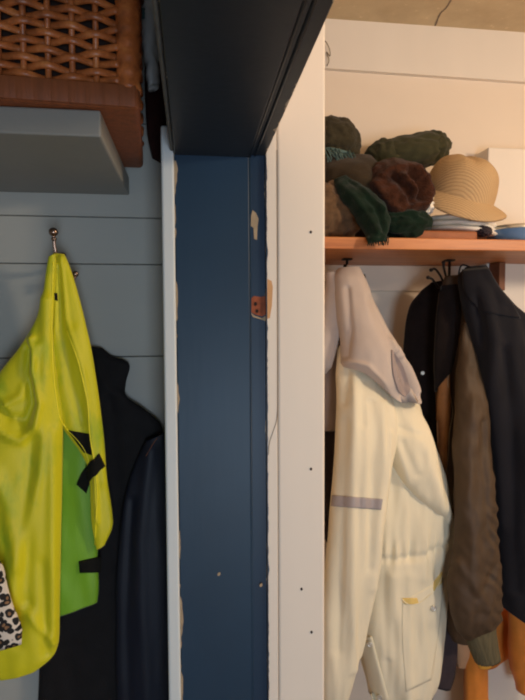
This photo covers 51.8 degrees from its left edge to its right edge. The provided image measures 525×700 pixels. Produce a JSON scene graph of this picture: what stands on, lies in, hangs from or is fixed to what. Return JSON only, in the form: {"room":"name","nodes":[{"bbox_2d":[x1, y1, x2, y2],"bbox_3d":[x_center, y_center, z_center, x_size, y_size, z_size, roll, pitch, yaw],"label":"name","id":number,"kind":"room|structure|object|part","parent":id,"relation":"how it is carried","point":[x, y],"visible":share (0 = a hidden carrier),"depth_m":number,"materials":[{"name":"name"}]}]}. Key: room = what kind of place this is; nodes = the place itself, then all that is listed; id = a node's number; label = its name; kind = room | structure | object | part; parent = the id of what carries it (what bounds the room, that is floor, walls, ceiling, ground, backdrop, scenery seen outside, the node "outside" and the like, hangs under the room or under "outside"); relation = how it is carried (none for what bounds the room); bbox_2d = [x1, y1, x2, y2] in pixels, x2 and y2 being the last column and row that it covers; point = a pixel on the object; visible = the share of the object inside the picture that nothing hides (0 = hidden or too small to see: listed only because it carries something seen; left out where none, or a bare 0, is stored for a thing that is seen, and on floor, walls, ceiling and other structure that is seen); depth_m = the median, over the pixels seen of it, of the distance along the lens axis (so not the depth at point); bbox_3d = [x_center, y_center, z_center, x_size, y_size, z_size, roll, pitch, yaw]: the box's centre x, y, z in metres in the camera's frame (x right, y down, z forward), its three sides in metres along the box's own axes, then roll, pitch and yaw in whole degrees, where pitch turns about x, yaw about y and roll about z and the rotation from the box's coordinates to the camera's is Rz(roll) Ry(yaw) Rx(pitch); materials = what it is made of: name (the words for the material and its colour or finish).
{"room":"cloakroom","nodes":[
{"label":"cloakroom","id":0,"kind":"room"},
{"bbox_2d":[0,51,166,699],"bbox_3d":[-0.908,0.267,1.076,1.473,2.564,0.060,-1,3,-7],"label":"wall","id":1,"kind":"structure","parent":0,"point":[113,243],"depth_m":1.10,"materials":[{"name":"white wood"}]},
{"bbox_2d":[0,561,21,649],"bbox_3d":[-0.549,0.178,0.991,0.222,0.739,0.072,2,4,32],"label":"patterned scarf","id":2,"kind":"object","parent":1,"relation":"hanging from","point":[10,624],"visible":1,"depth_m":0.97,"materials":[{"name":"fabric"}]},
{"bbox_2d":[48,227,78,279],"bbox_3d":[-0.381,-0.179,1.047,0.051,0.102,0.089,-1,3,-7],"label":"coat hook","id":3,"kind":"object","parent":1,"relation":"attached to","point":[53,232],"visible":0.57,"depth_m":1.01,"materials":[{"name":"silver metal"}]},
{"bbox_3d":[-0.396,-0.191,1.047,0.010,0.064,0.082,-1,3,-12],"label":"arm","id":4,"kind":"part","parent":3,"relation":"part of","materials":[{"name":"silver metal"}]},
{"bbox_2d":[0,253,112,680],"bbox_3d":[-0.420,0.222,1.020,0.257,0.807,0.081,-1,3,-7],"label":"jacket","id":5,"kind":"object","parent":3,"relation":"hanging from","point":[56,515],"visible":0.99,"depth_m":1.01,"materials":[{"name":"yellow fabric"}]},
{"bbox_3d":[-0.461,0.225,1.001,0.173,0.806,0.053,-1,3,-7],"label":"panel","id":6,"kind":"part","parent":5,"relation":"part of","materials":[{"name":"yellow fabric"}]},
{"bbox_3d":[-0.383,0.313,1.059,0.114,0.446,0.024,-1,3,-7],"label":"panel","id":7,"kind":"part","parent":5,"relation":"part of","materials":[{"name":"green fabric"}]},
{"bbox_3d":[-0.347,0.104,1.026,0.111,0.574,0.032,-1,3,-7],"label":"panel","id":8,"kind":"part","parent":5,"relation":"part of","materials":[{"name":"yellow fabric"}]},
{"bbox_3d":[-0.382,-0.143,1.061,0.015,0.022,0.072,-3,4,-44],"label":"arm","id":9,"kind":"part","parent":3,"relation":"part of","materials":[{"name":"silver metal"}]},
{"bbox_2d":[0,106,128,194],"bbox_3d":[-0.448,-0.322,0.899,0.403,0.037,0.350,-1,3,-7],"label":"wall shelf","id":10,"kind":"object","parent":1,"relation":"attached to","point":[43,150],"visible":1,"depth_m":0.83,"materials":[{"name":"grey wood"}]},
{"bbox_2d":[0,0,143,167],"bbox_3d":[-0.378,-0.491,0.855,0.380,0.303,0.318,-1,3,-11],"label":"wicker basket","id":11,"kind":"object","parent":10,"relation":"on","point":[55,54],"visible":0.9,"depth_m":0.74,"materials":[{"name":"brown wicker"}]},
{"bbox_3d":[-0.189,-0.486,0.755,0.034,0.246,0.035,-1,3,-11],"label":"corner post","id":12,"kind":"part","parent":11,"relation":"part of","materials":[{"name":"wicker"}]},
{"bbox_2d":[38,346,168,699],"bbox_3d":[-0.327,0.454,1.104,0.283,0.923,0.054,0,3,1],"label":"jacket","id":13,"kind":"object","parent":1,"relation":"hanging from","point":[115,647],"visible":0.7,"depth_m":1.09,"materials":[{"name":"black fabric"}]},
{"bbox_2d":[141,0,159,91],"bbox_3d":[-0.218,-0.708,1.027,0.046,0.435,0.119,-1,3,-7],"label":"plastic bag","id":14,"kind":"object","parent":1,"relation":"hanging from","point":[149,41],"visible":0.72,"depth_m":0.99,"materials":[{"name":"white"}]},
{"bbox_2d":[145,63,165,162],"bbox_3d":[-0.213,-0.592,1.069,0.042,0.436,0.025,-1,3,-7],"label":"hanging cloth","id":15,"kind":"object","parent":1,"relation":"hanging from","point":[154,101],"visible":0.48,"depth_m":1.07,"materials":[{"name":"black fabric"}]},
{"bbox_2d":[161,126,180,699],"bbox_3d":[-0.175,0.570,1.084,0.023,1.950,0.146,-1,3,-7],"label":"trim","id":16,"kind":"structure","parent":1,"relation":"attached to","point":[167,156],"depth_m":0.99,"materials":[{"name":"white wood"}]},
{"bbox_2d":[324,71,524,699],"bbox_3d":[0.879,0.213,1.925,1.961,2.564,0.060,-1,3,-7],"label":"wall","id":17,"kind":"structure","parent":0,"point":[476,116],"depth_m":1.81,"materials":[{"name":"white paint"}]},
{"bbox_2d":[325,41,330,65],"bbox_3d":[0.203,-0.947,1.721,0.028,0.081,0.008,0,3,12],"label":"cable loop","id":18,"kind":"object","parent":17,"relation":"attached to","point":[325,41],"visible":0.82,"depth_m":1.72,"materials":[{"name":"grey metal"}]},
{"bbox_2d":[325,19,524,83],"bbox_3d":[0.879,-0.979,1.824,1.939,0.172,0.018,-1,3,-7],"label":"trim","id":19,"kind":"structure","parent":17,"relation":"attached to","point":[368,47],"depth_m":1.77,"materials":[{"name":"white wood"}]},
{"bbox_2d":[325,237,524,290],"bbox_3d":[0.898,-0.247,1.671,1.939,0.120,0.399,-1,3,-7],"label":"shelf","id":20,"kind":"object","parent":17,"relation":"attached to","point":[404,264],"visible":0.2,"depth_m":1.57,"materials":[{"name":"orange wood"}]},
{"bbox_2d":[325,180,359,236],"bbox_3d":[0.180,-0.381,1.491,0.202,0.176,0.162,-1,3,-7],"label":"sweater","id":21,"kind":"object","parent":20,"relation":"on","point":[339,221],"visible":0.27,"depth_m":1.43,"materials":[{"name":"brown fabric"}]},
{"bbox_2d":[341,258,365,277],"bbox_3d":[0.268,-0.223,1.589,0.075,0.093,0.050,-1,3,-7],"label":"iron hook","id":22,"kind":"object","parent":20,"relation":"attached to","point":[343,259],"visible":0.23,"depth_m":1.58,"materials":[{"name":"black metal"}]},
{"bbox_3d":[0.250,-0.232,1.597,0.028,0.075,0.028,-1,3,-7],"label":"stem","id":23,"kind":"part","parent":22,"relation":"part of","materials":[{"name":"black metal"}]},
{"bbox_2d":[324,281,432,699],"bbox_3d":[0.352,0.585,1.706,0.470,1.626,0.186,-1,3,-7],"label":"jacket","id":24,"kind":"object","parent":22,"relation":"hanging from","point":[329,437],"visible":0.03,"depth_m":1.59,"materials":[{"name":"fabric"}]},
{"bbox_2d":[324,265,453,699],"bbox_3d":[0.343,0.401,1.511,0.430,1.284,0.273,-1,3,-7],"label":"parka","id":25,"kind":"object","parent":22,"relation":"hanging from","point":[390,540],"visible":0.98,"depth_m":1.41,"materials":[{"name":"beige fabric"}]},
{"bbox_2d":[324,271,339,373],"bbox_3d":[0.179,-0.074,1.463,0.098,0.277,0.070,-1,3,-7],"label":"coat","id":26,"kind":"object","parent":25,"relation":"attached to","point":[332,284],"depth_m":1.43,"materials":[{"name":"white fabric"}]},
{"bbox_2d":[335,266,421,403],"bbox_3d":[0.307,-0.040,1.430,0.225,0.369,0.158,-1,3,-7],"label":"hood","id":27,"kind":"object","parent":25,"relation":"attached to","point":[371,367],"depth_m":1.39,"materials":[{"name":"white fabric"}]},
{"bbox_2d":[355,228,364,236],"bbox_3d":[0.257,-0.418,1.599,0.323,0.238,0.212,-1,3,-7],"label":"blanket","id":28,"kind":"object","parent":20,"relation":"on","point":[359,233],"visible":0.02,"depth_m":1.54,"materials":[{"name":"black fabric"}]},
{"bbox_2d":[325,115,361,156],"bbox_3d":[0.215,-0.624,1.611,0.165,0.135,0.144,-1,3,-7],"label":"knit hat","id":29,"kind":"object","parent":28,"relation":"on","point":[340,132],"visible":0.49,"depth_m":1.55,"materials":[{"name":"green fabric"}]},
{"bbox_2d":[325,154,376,191],"bbox_3d":[0.265,-0.457,1.502,0.194,0.192,0.120,-1,3,-7],"label":"wool shawl","id":30,"kind":"object","parent":28,"relation":"on","point":[358,168],"visible":0.37,"depth_m":1.47,"materials":[{"name":"fabric"}]},
{"bbox_2d":[325,147,355,161],"bbox_3d":[0.210,-0.540,1.506,0.109,0.054,0.037,-1,3,-7],"label":"scarf","id":31,"kind":"object","parent":30,"relation":"on","point":[331,150],"visible":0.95,"depth_m":1.50,"materials":[{"name":"teal fabric"}]},
{"bbox_2d":[334,175,432,245],"bbox_3d":[0.340,-0.369,1.447,0.278,0.206,0.168,-1,3,-20],"label":"scarf","id":32,"kind":"object","parent":20,"relation":"on","point":[378,224],"visible":0.92,"depth_m":1.40,"materials":[{"name":"green fabric"}]},
{"bbox_2d":[370,157,435,212],"bbox_3d":[0.376,-0.444,1.477,0.191,0.177,0.124,-1,3,-7],"label":"scarf","id":33,"kind":"object","parent":32,"relation":"on","point":[402,184],"visible":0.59,"depth_m":1.44,"materials":[{"name":"brown fabric"}]},
{"bbox_2d":[364,130,451,167],"bbox_3d":[0.452,-0.607,1.685,0.281,0.147,0.181,-1,3,-7],"label":"beret","id":34,"kind":"object","parent":33,"relation":"on","point":[426,148],"visible":0.7,"depth_m":1.62,"materials":[{"name":"green fabric"}]},
{"bbox_2d":[426,259,455,288],"bbox_3d":[0.534,-0.227,1.613,0.111,0.091,0.070,-1,3,-7],"label":"iron hook","id":35,"kind":"object","parent":20,"relation":"attached to","point":[449,261],"visible":0.73,"depth_m":1.60,"materials":[{"name":"black metal"}]},
{"bbox_2d":[403,281,457,690],"bbox_3d":[0.542,0.443,1.700,0.210,1.321,0.108,-1,3,-7],"label":"coat","id":36,"kind":"object","parent":35,"relation":"hanging from","point":[418,346],"visible":0.34,"depth_m":1.66,"materials":[{"name":"fabric"}]},
{"bbox_3d":[0.567,-0.236,1.638,0.028,0.075,0.028,-1,3,-7],"label":"stem","id":37,"kind":"part","parent":35,"relation":"part of","materials":[{"name":"black metal"}]},
{"bbox_2d":[433,275,503,666],"bbox_3d":[0.582,0.335,1.533,0.198,1.111,0.298,1,3,22],"label":"jacket","id":38,"kind":"object","parent":35,"relation":"hanging from","point":[474,576],"visible":0.88,"depth_m":1.45,"materials":[{"name":"brown fabric"}]},
{"bbox_2d":[458,264,524,622],"bbox_3d":[0.736,0.325,1.532,0.359,1.143,0.166,0,3,7],"label":"jacket","id":39,"kind":"object","parent":35,"relation":"hanging from","point":[496,325],"visible":0.87,"depth_m":1.48,"materials":[{"name":"fabric"}]},
{"bbox_2d":[417,230,476,238],"bbox_3d":[0.490,-0.316,1.578,0.180,0.031,0.210,-1,3,-7],"label":"case","id":40,"kind":"object","parent":20,"relation":"on","point":[427,233],"visible":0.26,"depth_m":1.48,"materials":[{"name":"orange"}]},
{"bbox_2d":[426,197,496,238],"bbox_3d":[0.547,-0.384,1.598,0.276,0.113,0.242,-1,3,-7],"label":"magazines","id":41,"kind":"object","parent":40,"relation":"on","point":[447,222],"visible":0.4,"depth_m":1.51,"materials":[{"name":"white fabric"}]},
{"bbox_3d":[0.575,-0.371,1.603,0.215,0.036,0.241,-1,3,-7],"label":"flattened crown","id":42,"kind":"part","parent":41,"relation":"part of","materials":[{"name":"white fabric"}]},
{"bbox_2d":[430,154,506,221],"bbox_3d":[0.567,-0.457,1.578,0.270,0.214,0.277,-1,3,-7],"label":"straw hat","id":43,"kind":"object","parent":41,"relation":"on","point":[466,187],"visible":0.8,"depth_m":1.46,"materials":[{"name":"beige wicker"}]},
{"bbox_3d":[0.567,-0.479,1.560,0.203,0.168,0.231,-1,3,-7],"label":"crown","id":44,"kind":"part","parent":43,"relation":"part of","materials":[{"name":"wicker"}]},
{"bbox_2d":[476,225,492,236],"bbox_3d":[0.617,-0.331,1.508,0.053,0.033,0.054,-1,3,-7],"label":"pouch","id":45,"kind":"object","parent":41,"relation":"on","point":[484,231],"visible":0.83,"depth_m":1.49,"materials":[{"name":"fabric"}]},
{"bbox_2d":[457,609,524,699],"bbox_3d":[0.800,0.532,1.766,0.430,1.711,0.162,-1,3,-7],"label":"jacket","id":46,"kind":"object","parent":20,"relation":"hanging from","point":[511,631],"visible":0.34,"depth_m":1.74,"materials":[{"name":"fabric"}]},
{"bbox_2d":[485,223,524,239],"bbox_3d":[0.746,-0.333,1.596,0.183,0.060,0.183,-1,3,-7],"label":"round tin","id":47,"kind":"object","parent":20,"relation":"on","point":[516,231],"visible":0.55,"depth_m":1.52,"materials":[{"name":"blue metal"}]},
{"bbox_3d":[0.746,-0.356,1.595,0.150,0.015,0.150,-1,3,-7],"label":"tin lid","id":48,"kind":"part","parent":47,"relation":"part of","materials":[{"name":"beige metal"}]},
{"bbox_2d":[475,147,524,699],"bbox_3d":[1.034,0.418,1.880,0.620,2.158,0.090,-1,3,-7],"label":"trim","id":49,"kind":"structure","parent":17,"relation":"attached to","point":[509,163],"depth_m":1.76,"materials":[{"name":"white paint"}]},
{"bbox_2d":[326,0,524,31],"bbox_3d":[0.332,-0.976,-0.310,3.800,0.051,4.600,-1,3,-7],"label":"ceiling","id":50,"kind":"structure","parent":0,"point":[500,15],"depth_m":1.69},
{"bbox_3d":[-0.124,0.246,1.400,0.166,2.564,0.720,-1,3,-7],"label":"wall partition","id":51,"kind":"structure","parent":0,"visible":0},
{"bbox_2d":[265,22,324,699],"bbox_3d":[0.062,0.263,1.044,0.112,2.564,0.035,-1,3,-7],"label":"trim","id":52,"kind":"structure","parent":51,"relation":"attached to","point":[295,155],"depth_m":1.02,"materials":[{"name":"white wood"}]},
{"bbox_3d":[0.155,-0.614,-0.804,0.158,0.619,3.630,-1,3,-7],"label":"wall","id":53,"kind":"structure","parent":0,"visible":0},
{"bbox_2d":[152,0,173,150],"bbox_3d":[0.073,-0.295,-0.817,0.006,0.066,3.593,-1,3,-7],"label":"door frame","id":54,"kind":"structure","parent":53,"relation":"attached to","point":[155,3],"depth_m":0.64,"materials":[{"name":"grey paint"}]},
{"bbox_2d":[159,0,333,699],"bbox_3d":[0.162,0.666,-0.737,0.169,1.945,3.630,-1,3,-7],"label":"door frame","id":55,"kind":"structure","parent":53,"relation":"in","point":[234,68],"depth_m":1.00,"materials":[{"name":"blue wood"}]}
]}

